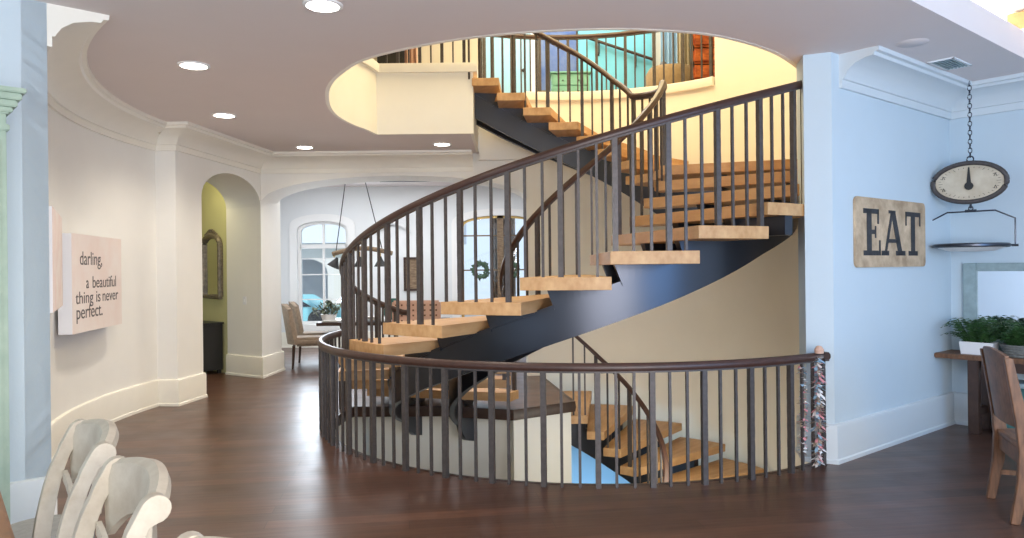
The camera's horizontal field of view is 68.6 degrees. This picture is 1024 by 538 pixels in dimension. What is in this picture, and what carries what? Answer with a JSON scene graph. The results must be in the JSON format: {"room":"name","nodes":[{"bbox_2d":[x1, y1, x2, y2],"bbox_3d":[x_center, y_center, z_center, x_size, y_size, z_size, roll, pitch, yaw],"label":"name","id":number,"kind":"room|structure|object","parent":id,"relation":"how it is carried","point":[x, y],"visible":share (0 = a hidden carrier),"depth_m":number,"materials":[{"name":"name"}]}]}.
{"room":"house stair hall","nodes":[
{"label":"house stair hall","id":0,"kind":"room"},
{"bbox_2d":[0,0,50,481],"bbox_3d":[-4.191,-0.016,4.154,2.800,3.520,0.140,-1,0,-43],"label":"wall","id":1,"kind":"structure","parent":0,"point":[10,10],"depth_m":4.96,"materials":[{"name":"paint"}]},
{"bbox_2d":[10,476,44,523],"bbox_3d":[-4.112,1.576,4.086,2.800,0.335,0.045,-1,0,-43],"label":"baseboard","id":2,"kind":"structure","parent":1,"relation":"attached to","point":[24,494],"depth_m":4.92,"materials":[{"name":"white paint"}]},
{"bbox_2d":[20,0,157,479],"bbox_3d":[-4.142,-0.017,7.187,0.681,3.520,4.805,-1,0,-17],"label":"wall","id":3,"kind":"structure","parent":0,"point":[100,185],"depth_m":8.14,"materials":[{"name":"paint"}]},
{"bbox_2d":[49,206,62,312],"bbox_3d":[-3.811,-0.060,6.226,0.073,0.800,1.408,-1,0,-28],"label":"canvas","id":4,"kind":"object","parent":3,"relation":"attached to","point":[55,220],"visible":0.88,"depth_m":5.92,"materials":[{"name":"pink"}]},
{"bbox_2d":[58,233,121,334],"bbox_3d":[-4.317,0.150,7.721,0.125,0.950,1.455,-1,0,-11],"label":"canvas","id":5,"kind":"object","parent":3,"relation":"attached to","point":[91,265],"visible":1,"depth_m":7.48,"materials":[{"name":"white fabric"}]},
{"bbox_2d":[51,372,207,514],"bbox_3d":[-4.056,1.575,7.822,0.826,0.335,5.801,-1,0,-12],"label":"baseboard","id":6,"kind":"structure","parent":3,"relation":"attached to","point":[120,404],"depth_m":8.92,"materials":[{"name":"paint"}]},
{"bbox_2d":[47,3,472,173],"bbox_3d":[-3.282,-1.641,8.972,3.300,0.290,7.264,-1,0,20],"label":"trim","id":7,"kind":"structure","parent":3,"relation":"attached to","point":[74,92],"depth_m":9.16,"materials":[{"name":"paint"}]},
{"bbox_2d":[155,151,177,378],"bbox_3d":[-4.579,-0.012,9.609,0.686,3.520,0.150,-1,0,11],"label":"wall","id":8,"kind":"structure","parent":0,"point":[165,179],"depth_m":9.51,"materials":[{"name":"paint"}]},
{"bbox_2d":[202,182,227,372],"bbox_3d":[-5.490,-0.003,13.210,2.415,3.520,0.128,-1,0,42],"label":"wall","id":9,"kind":"structure","parent":0,"point":[213,203],"depth_m":12.67,"materials":[{"name":"paint"}]},
{"bbox_2d":[202,229,222,299],"bbox_3d":[-5.099,-0.066,12.736,0.694,1.190,0.094,-1,0,42],"label":"mirror","id":10,"kind":"object","parent":9,"relation":"attached to","point":[212,246],"visible":0.96,"depth_m":12.72,"materials":[{"name":"silver metal"}]},
{"bbox_2d":[175,151,259,378],"bbox_3d":[-4.475,-0.013,10.930,0.782,3.520,2.787,-1,0,7],"label":"wall","id":11,"kind":"structure","parent":0,"point":[239,188],"depth_m":9.90,"materials":[{"name":"paint"}]},
{"bbox_2d":[339,417,369,455],"bbox_3d":[-0.073,3.176,8.231,3.966,2.850,6.100,-1,0,-29],"label":"wall","id":12,"kind":"structure","parent":0,"point":[360,423],"depth_m":9.66,"materials":[{"name":"paint"}]},
{"bbox_2d":[335,379,810,485],"bbox_3d":[-0.124,1.762,8.367,3.739,0.128,5.872,-1,0,-22],"label":"trim","id":13,"kind":"structure","parent":12,"relation":"attached to","point":[551,409],"depth_m":9.10,"materials":[{"name":"brown wood"}]},
{"bbox_2d":[260,153,522,206],"bbox_3d":[-1.796,-0.041,12.245,4.340,3.520,0.750,-1,0,0],"label":"wall","id":14,"kind":"structure","parent":0,"point":[274,187],"depth_m":11.87,"materials":[{"name":"paint"}]},
{"bbox_2d":[280,186,522,331],"bbox_3d":[-1.700,-0.042,16.625,7.800,3.520,0.250,-1,0,0],"label":"wall","id":15,"kind":"structure","parent":0,"point":[385,201],"depth_m":16.50,"materials":[{"name":"paint"}]},
{"bbox_2d":[289,214,355,330],"bbox_3d":[-4.159,0.099,16.550,1.440,2.570,0.180,-1,0,0],"label":"window","id":16,"kind":"structure","parent":15,"relation":"in","point":[315,282],"depth_m":16.60,"materials":[{"name":"white paint"}]},
{"bbox_2d":[381,220,410,232],"bbox_3d":[-2.610,-0.929,16.450,0.797,0.314,0.148,-1,0,0],"label":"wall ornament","id":17,"kind":"object","parent":15,"relation":"attached to","point":[401,224],"visible":0.3,"depth_m":16.41,"materials":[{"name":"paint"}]},
{"bbox_2d":[403,257,416,290],"bbox_3d":[-2.179,0.133,16.480,0.400,0.740,0.040,-1,0,0],"label":"framed picture","id":18,"kind":"object","parent":15,"relation":"attached to","point":[413,280],"visible":0.57,"depth_m":16.48,"materials":[{"name":"brown wood"}]},
{"bbox_2d":[406,259,416,288],"bbox_3d":[-2.179,0.133,16.488,0.320,0.660,0.015,-1,0,0],"label":"artwork","id":19,"kind":"object","parent":18,"relation":"attached to","point":[413,280],"depth_m":16.48,"materials":[{"name":"brown wood"}]},
{"bbox_2d":[451,208,525,317],"bbox_3d":[-0.248,0.198,16.540,2.140,3.010,0.180,-1,0,0],"label":"door","id":20,"kind":"structure","parent":15,"relation":"in","point":[483,223],"depth_m":16.59,"materials":[{"name":"white paint"}]},
{"bbox_2d":[470,260,489,280],"bbox_3d":[-0.697,0.049,16.511,0.462,0.493,0.120,-1,0,-3],"label":"wreath","id":21,"kind":"object","parent":20,"relation":"attached to","point":[484,264],"visible":0.77,"depth_m":16.49,"materials":[{"name":"green plant"}]},
{"bbox_2d":[513,260,520,277],"bbox_3d":[-0.027,0.045,16.514,0.445,0.494,0.118,-1,0,0],"label":"wreath","id":22,"kind":"object","parent":20,"relation":"attached to","point":[515,264],"visible":0.24,"depth_m":16.49,"materials":[{"name":"green plant"}]},
{"bbox_2d":[375,39,472,62],"bbox_3d":[-1.504,-4.215,12.800,1.680,2.940,0.100,-1,0,0],"label":"wall","id":23,"kind":"structure","parent":0,"point":[425,50],"depth_m":12.75,"materials":[{"name":"paint"}]},
{"bbox_2d":[376,412,571,482],"bbox_3d":[-0.343,3.204,9.702,2.531,2.800,1.538,-1,0,-27],"label":"wall","id":24,"kind":"structure","parent":0,"point":[553,421],"depth_m":9.44,"materials":[{"name":"paint"}]},
{"bbox_2d":[473,38,482,73],"bbox_3d":[-0.614,-4.224,13.675,0.100,2.940,1.850,-1,0,0],"label":"wall","id":25,"kind":"structure","parent":0,"point":[475,41],"depth_m":12.75,"materials":[{"name":"paint"}]},
{"bbox_2d":[479,127,529,160],"bbox_3d":[-0.123,-2.169,11.800,0.800,0.940,0.100,-1,0,0],"label":"wall","id":26,"kind":"structure","parent":0,"point":[492,147],"depth_m":11.75,"materials":[{"name":"paint"}]},
{"bbox_2d":[35,0,1023,186],"bbox_3d":[-0.019,-1.830,7.900,16.000,0.020,18.200,-1,0,0],"label":"ceiling","id":27,"kind":"structure","parent":0,"point":[272,63],"depth_m":5.93,"materials":[{"name":"paint"}]},
{"bbox_2d":[177,61,209,69],"bbox_3d":[-2.809,-1.784,6.620,0.274,0.013,0.274,-1,0,0],"label":"recessed light","id":28,"kind":"object","parent":27,"relation":"in","point":[191,65],"visible":1,"depth_m":6.60,"materials":[{"name":"white paint"}]},
{"bbox_2d":[211,113,236,117],"bbox_3d":[-3.359,-1.778,8.750,0.274,0.013,0.274,-1,0,0],"label":"recessed light","id":29,"kind":"object","parent":27,"relation":"in","point":[219,115],"visible":1,"depth_m":8.73,"materials":[{"name":"white paint"}]},
{"bbox_2d":[295,145,314,148],"bbox_3d":[-3.059,-1.782,11.080,0.274,0.013,0.274,-1,0,0],"label":"recessed light","id":30,"kind":"object","parent":27,"relation":"in","point":[300,146],"visible":1,"depth_m":11.06,"materials":[{"name":"white paint"}]},
{"bbox_2d":[302,0,342,12],"bbox_3d":[-1.299,-1.800,5.150,0.274,0.013,0.274,-1,0,0],"label":"recessed light","id":31,"kind":"object","parent":27,"relation":"in","point":[321,6],"visible":1,"depth_m":5.14,"materials":[{"name":"white paint"}]},
{"bbox_2d":[327,184,345,269],"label":"pendant light","id":32,"kind":"object","parent":27,"relation":"hanging from","point":[334,263],"depth_m":13.77,"materials":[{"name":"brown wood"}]},
{"bbox_2d":[365,182,375,222],"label":"pendant light","id":33,"kind":"object","parent":27,"relation":"hanging from","point":[365,182],"depth_m":13.79,"materials":[{"name":"black metal"}]},
{"bbox_2d":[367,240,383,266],"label":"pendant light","id":34,"kind":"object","parent":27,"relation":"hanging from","point":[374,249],"depth_m":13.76,"materials":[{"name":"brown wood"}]},
{"bbox_2d":[386,181,429,181],"bbox_3d":[-2.019,-1.784,15.200,1.500,0.030,0.500,-1,0,0],"label":"ceiling vent","id":35,"kind":"object","parent":27,"relation":"in","point":[386,181],"visible":0.11,"depth_m":15.33,"materials":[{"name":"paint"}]},
{"bbox_2d":[433,142,450,145],"bbox_3d":[-1.019,-1.803,10.940,0.274,0.013,0.274,-1,0,0],"label":"recessed light","id":36,"kind":"object","parent":27,"relation":"in","point":[438,143],"visible":1,"depth_m":10.92,"materials":[{"name":"white paint"}]},
{"bbox_2d":[896,38,929,47],"bbox_3d":[3.301,-1.853,6.180,0.250,0.004,0.250,-1,0,0],"label":"ceiling speaker","id":37,"kind":"object","parent":27,"relation":"attached to","point":[918,41],"visible":1,"depth_m":6.16,"materials":[{"name":"paint"}]},
{"bbox_2d":[927,57,971,70],"bbox_3d":[3.981,-1.855,6.820,0.420,0.014,0.220,-1,0,-40],"label":"ceiling vent","id":38,"kind":"object","parent":27,"relation":"in","point":[950,63],"visible":1,"depth_m":6.80,"materials":[{"name":"metal"}]},
{"bbox_2d":[888,0,1023,61],"bbox_3d":[4.407,-1.989,4.372,3.424,0.245,3.594,-1,0,-40],"label":"trim","id":39,"kind":"structure","parent":27,"relation":"attached to","point":[967,19],"depth_m":5.97,"materials":[{"name":"paint"}]},
{"bbox_2d":[930,81,1018,251],"bbox_3d":[4.564,-1.014,7.469,0.675,1.703,0.675,-1,0,0],"label":"hanging scale","id":40,"kind":"object","parent":27,"relation":"hanging from","point":[974,181],"visible":1,"depth_m":7.41,"materials":[{"name":"grey metal"}]},
{"bbox_2d":[57,348,1023,537],"bbox_3d":[0.018,1.725,7.900,16.000,0.050,18.200,-1,0,0],"label":"floor","id":41,"kind":"structure","parent":0,"point":[249,458],"depth_m":5.69,"materials":[{"name":"brown wood"}]},
{"bbox_2d":[0,492,14,537],"bbox_3d":[-1.788,1.306,1.777,1.100,0.825,2.500,-1,0,-38],"label":"dining table","id":42,"kind":"object","parent":41,"relation":"on","point":[6,531],"visible":1,"depth_m":2.63,"materials":[{"name":"brown wood"}]},
{"bbox_2d":[0,85,26,520],"bbox_3d":[-3.567,0.337,4.199,1.380,2.800,0.540,-1,0,-43],"label":"tall cabinet","id":43,"kind":"object","parent":41,"relation":"on","point":[10,97],"visible":0.84,"depth_m":4.46,"materials":[{"name":"paint"}]},
{"bbox_2d":[11,514,94,537],"bbox_3d":[-2.185,1.460,3.500,0.420,0.528,0.420,-1,0,0],"label":"stool","id":44,"kind":"object","parent":41,"relation":"on","point":[22,529],"visible":0.29,"depth_m":3.46,"materials":[{"name":"grey fabric"}]},
{"bbox_2d":[32,419,118,537],"bbox_3d":[-1.771,1.150,2.617,0.711,1.145,0.550,-1,0,-38],"label":"chair","id":45,"kind":"object","parent":41,"relation":"on","point":[89,444],"visible":0.89,"depth_m":2.88,"materials":[{"name":"white paint"}]},
{"bbox_2d":[72,455,171,537],"bbox_3d":[-1.306,1.145,2.012,0.711,1.145,0.550,-1,0,-38],"label":"chair","id":46,"kind":"object","parent":41,"relation":"on","point":[139,488],"visible":1,"depth_m":2.28,"materials":[{"name":"white paint"}]},
{"bbox_2d":[177,531,226,537],"bbox_3d":[-0.771,1.140,1.307,0.711,1.145,0.550,-1,0,-38],"label":"chair","id":47,"kind":"object","parent":41,"relation":"on","point":[189,534],"visible":1,"depth_m":1.67,"materials":[{"name":"white paint"}]},
{"bbox_2d":[203,320,223,372],"bbox_3d":[-5.268,1.330,12.635,0.920,0.850,0.415,-1,0,42],"label":"base cabinet","id":48,"kind":"object","parent":41,"relation":"on","point":[212,330],"visible":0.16,"depth_m":12.37,"materials":[{"name":"black paint"}]},
{"bbox_2d":[226,176,281,356],"bbox_3d":[-4.315,-0.015,12.310,0.770,3.520,0.880,-1,0,0],"label":"wall pier","id":49,"kind":"object","parent":41,"relation":"on","point":[253,239],"visible":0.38,"depth_m":12.15,"materials":[{"name":"paint"}]},
{"bbox_2d":[226,331,400,378],"bbox_3d":[-3.284,1.567,14.144,4.000,0.335,4.712,-1,0,0],"label":"baseboard","id":50,"kind":"object","parent":49,"relation":"attached to","point":[263,367],"visible":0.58,"depth_m":12.17,"materials":[{"name":"paint"}]},
{"bbox_2d":[281,304,321,368],"bbox_3d":[-3.650,1.179,13.178,0.770,1.121,0.620,-1,0,-15],"label":"upholstered chair","id":51,"kind":"object","parent":41,"relation":"on","point":[292,337],"visible":0.87,"depth_m":12.92,"materials":[{"name":"beige fabric"}]},
{"bbox_2d":[288,301,328,362],"bbox_3d":[-3.790,1.180,14.078,0.770,1.121,0.620,-1,0,-15],"label":"upholstered chair","id":52,"kind":"object","parent":41,"relation":"on","point":[296,311],"visible":0.6,"depth_m":13.78,"materials":[{"name":"beige fabric"}]},
{"bbox_2d":[316,317,449,328],"bbox_3d":[-2.336,1.345,13.900,2.300,0.760,1.100,-1,0,0],"label":"dining table","id":53,"kind":"object","parent":41,"relation":"on","point":[318,323],"visible":0.08,"depth_m":13.35,"materials":[{"name":"brown wood"}]},
{"bbox_2d":[321,317,441,321],"bbox_3d":[-2.390,0.950,13.900,2.100,0.020,0.800,-1,0,0],"label":"tablecloth","id":54,"kind":"object","parent":53,"relation":"on","point":[336,319],"visible":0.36,"depth_m":13.54,"materials":[{"name":"white fabric"}]},
{"bbox_2d":[312,300,340,319],"bbox_3d":[-3.366,0.766,13.807,0.693,0.369,0.432,-1,0,0],"label":"centrepiece","id":55,"kind":"object","parent":54,"relation":"on","point":[328,314],"visible":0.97,"depth_m":13.75,"materials":[{"name":"green plant"}]},
{"bbox_2d":[320,314,336,319],"bbox_3d":[-3.371,0.900,13.800,0.300,0.100,0.300,-1,0,0],"label":"bowl","id":56,"kind":"object","parent":55,"relation":"on","point":[324,316],"depth_m":13.69,"materials":[{"name":"white ceramic"}]},
{"bbox_2d":[384,298,395,319],"bbox_3d":[-2.192,0.748,13.700,0.340,0.380,0.340,-1,0,0],"label":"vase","id":57,"kind":"object","parent":54,"relation":"on","point":[392,299],"visible":0.21,"depth_m":13.62,"materials":[{"name":"glass"}]},
{"bbox_2d":[392,300,440,321],"bbox_3d":[-1.668,1.143,12.890,0.850,1.150,0.540,-1,0,0],"label":"patterned chair","id":58,"kind":"object","parent":41,"relation":"on","point":[413,303],"visible":0.39,"depth_m":13.08,"materials":[{"name":"beige fabric"}]},
{"bbox_2d":[338,33,803,440],"bbox_3d":[0.880,-0.749,8.833,5.695,5.838,5.766,-1,0,0],"label":"spiral staircase","id":59,"kind":"structure","parent":41,"relation":"on","point":[723,217],"depth_m":6.73,"materials":[{"name":"brown wood"}]},
{"bbox_2d":[317,330,830,488],"bbox_3d":[-0.220,1.225,7.075,5.709,0.965,2.067,-1,0,33],"label":"guard railing","id":60,"kind":"object","parent":41,"relation":"on","point":[329,353],"visible":0.96,"depth_m":5.99,"materials":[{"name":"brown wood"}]},
{"bbox_2d":[796,365,809,455],"bbox_3d":[2.412,1.182,6.223,0.116,0.775,0.112,-1,0,0],"label":"garland","id":61,"kind":"object","parent":60,"relation":"hanging from","point":[799,366],"visible":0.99,"depth_m":6.21,"materials":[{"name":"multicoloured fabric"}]},
{"bbox_2d":[809,357,827,467],"bbox_3d":[2.558,1.203,6.261,0.167,0.946,0.161,-1,0,0],"label":"garland","id":62,"kind":"object","parent":60,"relation":"hanging from","point":[817,411],"visible":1,"depth_m":6.24,"materials":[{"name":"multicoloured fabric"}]},
{"bbox_2d":[814,346,823,353],"bbox_3d":[2.567,0.681,6.270,0.080,0.065,0.080,-1,0,0],"label":"shell ornament","id":63,"kind":"object","parent":60,"relation":"on","point":[818,349],"visible":1,"depth_m":6.25,"materials":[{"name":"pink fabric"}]},
{"bbox_2d":[934,349,1023,434],"bbox_3d":[5.183,1.253,7.040,0.446,0.785,2.103,-1,0,-40],"label":"console table","id":64,"kind":"object","parent":41,"relation":"on","point":[979,413],"visible":0.78,"depth_m":7.46,"materials":[{"name":"brown wood"}]},
{"bbox_2d":[941,318,1023,354],"bbox_3d":[4.647,0.685,7.454,0.578,0.362,0.720,-1,0,-40],"label":"potted fern","id":65,"kind":"object","parent":64,"relation":"on","point":[974,339],"visible":0.94,"depth_m":7.49,"materials":[{"name":"green plant"}]},
{"bbox_2d":[959,341,998,354],"bbox_3d":[4.688,0.803,7.531,0.170,0.125,0.310,-1,0,-40],"label":"planter","id":66,"kind":"object","parent":65,"relation":"on","point":[966,347],"depth_m":7.50,"materials":[{"name":"white ceramic"}]},
{"bbox_2d":[963,263,1023,352],"bbox_3d":[5.264,0.402,7.258,0.042,0.915,1.622,-1,0,-40],"label":"wall mirror","id":67,"kind":"object","parent":64,"relation":"on","point":[995,291],"visible":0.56,"depth_m":7.66,"materials":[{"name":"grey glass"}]},
{"bbox_2d":[975,320,1023,357],"bbox_3d":[4.932,0.691,7.261,0.704,0.345,0.736,-1,0,0],"label":"potted fern","id":68,"kind":"object","parent":64,"relation":"on","point":[1012,344],"visible":0.98,"depth_m":7.24,"materials":[{"name":"green plant"}]},
{"bbox_2d":[999,343,1023,357],"bbox_3d":[4.941,0.801,7.273,0.367,0.124,0.367,-1,0,0],"label":"basket","id":69,"kind":"object","parent":68,"relation":"on","point":[1014,350],"depth_m":7.21,"materials":[{"name":"grey wicker"}]},
{"bbox_2d":[980,346,1023,524],"bbox_3d":[3.600,1.102,5.070,0.653,1.120,0.628,-1,0,19],"label":"wooden chair","id":70,"kind":"object","parent":41,"relation":"on","point":[1006,401],"visible":1,"depth_m":5.05,"materials":[{"name":"brown wood"}]},
{"bbox_2d":[1006,380,1023,428],"bbox_3d":[5.038,1.377,7.179,0.360,0.540,0.641,-1,0,-40],"label":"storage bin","id":71,"kind":"object","parent":41,"relation":"on","point":[1021,382],"visible":0.02,"depth_m":7.19,"materials":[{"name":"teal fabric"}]},
{"bbox_2d":[325,28,796,151],"bbox_3d":[-0.084,-2.228,8.194,4.102,0.823,5.810,-1,0,-43],"label":"wall","id":72,"kind":"structure","parent":0,"point":[361,97],"depth_m":10.10,"materials":[{"name":"paint"}]},
{"bbox_2d":[361,58,477,77],"bbox_3d":[-0.157,-2.699,8.067,4.448,0.120,6.334,-1,0,-42],"label":"trim","id":73,"kind":"structure","parent":72,"relation":"attached to","point":[377,67],"depth_m":10.04,"materials":[{"name":"paint"}]},
{"bbox_2d":[386,40,465,62],"bbox_3d":[-1.619,-3.231,8.478,1.329,0.985,3.798,-1,0,12],"label":"landing railing","id":74,"kind":"object","parent":73,"relation":"on","point":[463,41],"visible":0.09,"depth_m":10.15,"materials":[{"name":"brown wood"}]},
{"bbox_2d":[478,31,660,129],"bbox_3d":[0.856,-4.209,14.600,6.400,3.100,0.100,-1,0,0],"label":"wall","id":75,"kind":"structure","parent":0,"point":[658,38],"depth_m":14.55,"materials":[{"name":"paint"}]},
{"bbox_2d":[486,33,534,92],"bbox_3d":[-0.021,-3.950,14.455,0.980,2.400,0.110,-1,0,0],"label":"door","id":76,"kind":"structure","parent":75,"relation":"in","point":[497,41],"depth_m":14.46,"materials":[{"name":"blue paint"}]},
{"bbox_2d":[537,40,550,91],"bbox_3d":[0.613,-3.893,14.480,0.252,0.986,0.050,-1,0,0],"label":"painting","id":77,"kind":"object","parent":75,"relation":"attached to","point":[543,75],"depth_m":14.46,"materials":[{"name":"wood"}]},
{"bbox_2d":[578,30,651,90],"bbox_3d":[1.976,-4.251,14.450,1.400,2.940,0.200,-1,0,0],"label":"wall","id":78,"kind":"structure","parent":0,"point":[648,37],"depth_m":14.35,"materials":[{"name":"paint"}]},
{"bbox_2d":[544,31,576,34],"bbox_3d":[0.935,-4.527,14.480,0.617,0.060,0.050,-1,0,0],"label":"painting","id":79,"kind":"object","parent":78,"relation":"attached to","point":[565,32],"depth_m":14.46,"materials":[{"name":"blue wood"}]},
{"bbox_2d":[550,44,576,71],"bbox_3d":[0.991,-4.050,14.480,0.504,0.520,0.050,-1,0,0],"label":"painting","id":80,"kind":"object","parent":78,"relation":"attached to","point":[562,58],"depth_m":14.46,"materials":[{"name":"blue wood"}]},
{"bbox_2d":[557,40,576,50],"bbox_3d":[1.061,-4.288,14.480,0.366,0.197,0.050,-1,0,0],"label":"painting","id":81,"kind":"object","parent":78,"relation":"attached to","point":[572,43],"depth_m":14.46,"materials":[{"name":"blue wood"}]},
{"bbox_2d":[588,39,651,65],"bbox_3d":[2.067,-4.112,14.298,1.237,0.589,0.107,-1,0,0],"label":"wall handrail","id":82,"kind":"object","parent":78,"relation":"attached to","point":[599,41],"visible":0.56,"depth_m":14.25,"materials":[{"name":"brown wood"}]},
{"bbox_2d":[526,85,718,465],"bbox_3d":[1.697,0.962,11.604,3.006,7.240,0.501,-1,0,17],"label":"wall","id":83,"kind":"structure","parent":0,"point":[684,328],"depth_m":11.68,"materials":[{"name":"paint"}]},
{"bbox_2d":[571,445,629,483],"bbox_3d":[1.264,3.567,11.565,1.700,2.040,0.065,-1,0,8],"label":"door","id":84,"kind":"structure","parent":83,"relation":"in","point":[587,462],"depth_m":11.55,"materials":[{"name":"blue paint"}]},
{"bbox_2d":[526,76,714,100],"bbox_3d":[1.676,-2.713,11.656,3.149,0.130,0.711,-1,0,17],"label":"trim","id":85,"kind":"structure","parent":83,"relation":"attached to","point":[709,81],"depth_m":11.66,"materials":[{"name":"paint"}]},
{"bbox_2d":[482,31,712,92],"bbox_3d":[1.302,-3.236,11.612,3.490,0.935,0.574,-1,0,10],"label":"gallery railing","id":86,"kind":"object","parent":85,"relation":"on","point":[624,34],"visible":0.65,"depth_m":11.74,"materials":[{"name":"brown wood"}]},
{"bbox_2d":[714,37,809,471],"bbox_3d":[3.411,-0.586,8.897,0.855,10.300,4.183,-1,0,0],"label":"wall","id":87,"kind":"structure","parent":0,"point":[758,302],"depth_m":10.37,"materials":[{"name":"paint"}]},
{"bbox_2d":[796,52,951,423],"bbox_3d":[3.541,-0.097,7.341,2.596,3.520,0.423,-1,0,-39],"label":"wall","id":88,"kind":"structure","parent":0,"point":[881,330],"depth_m":6.79,"materials":[{"name":"paint"}]},
{"bbox_2d":[853,196,925,267],"bbox_3d":[3.593,-0.327,7.095,1.455,0.634,0.024,-1,0,-39],"label":"eat sign","id":89,"kind":"object","parent":88,"relation":"attached to","point":[886,232],"visible":1,"depth_m":7.02,"materials":[{"name":"beige wood"}]},
{"bbox_2d":[949,109,1023,392],"bbox_3d":[6.165,-0.125,6.306,0.120,3.520,4.506,-1,0,-40],"label":"wall","id":90,"kind":"structure","parent":0,"point":[997,138],"depth_m":7.72,"materials":[{"name":"paint"}]},
{"bbox_2d":[795,391,967,464],"bbox_3d":[5.407,1.476,6.531,5.492,0.335,2.220,-1,0,21],"label":"baseboard","id":91,"kind":"structure","parent":90,"relation":"attached to","point":[852,439],"depth_m":6.97,"materials":[{"name":"white paint"}]},
{"bbox_2d":[839,45,1023,119],"bbox_3d":[5.186,-1.729,5.518,2.367,0.290,4.523,-1,0,-40],"label":"trim","id":92,"kind":"structure","parent":90,"relation":"attached to","point":[878,72],"depth_m":7.21,"materials":[{"name":"white paint"}]},
{"bbox_2d":[972,0,1023,20],"bbox_3d":[4.393,-2.171,4.363,4.756,0.450,4.956,-1,0,-40],"label":"ceiling","id":93,"kind":"structure","parent":0,"point":[1002,8],"depth_m":6.87,"materials":[{"name":"white paint"}]},
{"bbox_2d":[1007,11,1023,30],"bbox_3d":[5.948,-2.302,5.597,0.220,0.160,3.865,-1,0,-40],"label":"ceiling beam","id":94,"kind":"structure","parent":93,"relation":"attached to","point":[1017,19],"depth_m":6.95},
{"bbox_3d":[0.221,-2.727,9.850,12.500,0.050,10.700,-1,0,0],"label":"floor","id":95,"kind":"structure","parent":0,"visible":0},
{"bbox_2d":[377,50,404,62],"bbox_3d":[-1.984,-3.274,12.102,0.450,1.090,0.455,-1,0,0],"label":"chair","id":96,"kind":"object","parent":95,"relation":"on","point":[391,57],"visible":0.05,"depth_m":12.27,"materials":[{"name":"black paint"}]},
{"bbox_2d":[405,48,417,62],"bbox_3d":[-1.707,-3.962,12.607,0.230,2.440,0.082,-1,0,0],"label":"drape","id":97,"kind":"object","parent":95,"relation":"on","point":[413,52],"visible":0.02,"depth_m":12.59,"materials":[{"name":"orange fabric"}]},
{"bbox_2d":[550,71,590,91],"bbox_3d":[1.028,-3.093,13.287,0.720,0.665,0.486,-1,0,0],"label":"dresser","id":98,"kind":"object","parent":95,"relation":"on","point":[553,74],"visible":0.38,"depth_m":13.07,"materials":[{"name":"paint"}]},
{"bbox_2d":[646,63,689,86],"bbox_3d":[2.717,-3.124,12.850,0.840,0.670,0.840,-1,0,0],"label":"pouf","id":99,"kind":"object","parent":95,"relation":"on","point":[677,66],"visible":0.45,"depth_m":12.49,"materials":[{"name":"beige fabric"}]},
{"bbox_2d":[660,32,676,63],"bbox_3d":[2.958,-4.061,13.908,0.400,2.540,0.076,-1,0,0],"label":"cloth","id":100,"kind":"object","parent":95,"relation":"on","point":[667,35],"visible":0.25,"depth_m":13.91,"materials":[{"name":"fabric"}]},
{"bbox_2d":[677,33,689,64],"bbox_3d":[3.148,-4.063,13.508,0.340,2.540,0.076,-1,0,0],"label":"curtain","id":101,"kind":"object","parent":95,"relation":"on","point":[686,36],"visible":0.21,"depth_m":13.50,"materials":[{"name":"beige fabric"}]},
{"bbox_2d":[690,34,714,80],"bbox_3d":[3.198,-4.014,12.320,0.520,2.440,0.140,-1,0,0],"label":"cabinet","id":102,"kind":"object","parent":95,"relation":"on","point":[696,38],"visible":0.23,"depth_m":12.25,"materials":[{"name":"brown wood"}]},
{"bbox_3d":[1.049,4.639,8.800,7.200,0.100,7.200,-1,0,0],"label":"floor","id":103,"kind":"structure","parent":0,"visible":0},
{"bbox_2d":[563,336,763,482],"bbox_3d":[2.096,2.893,8.729,3.217,4.290,5.668,-1,0,0],"label":"staircase","id":104,"kind":"structure","parent":103,"relation":"on","point":[625,412],"depth_m":9.91,"materials":[{"name":"brown wood"}]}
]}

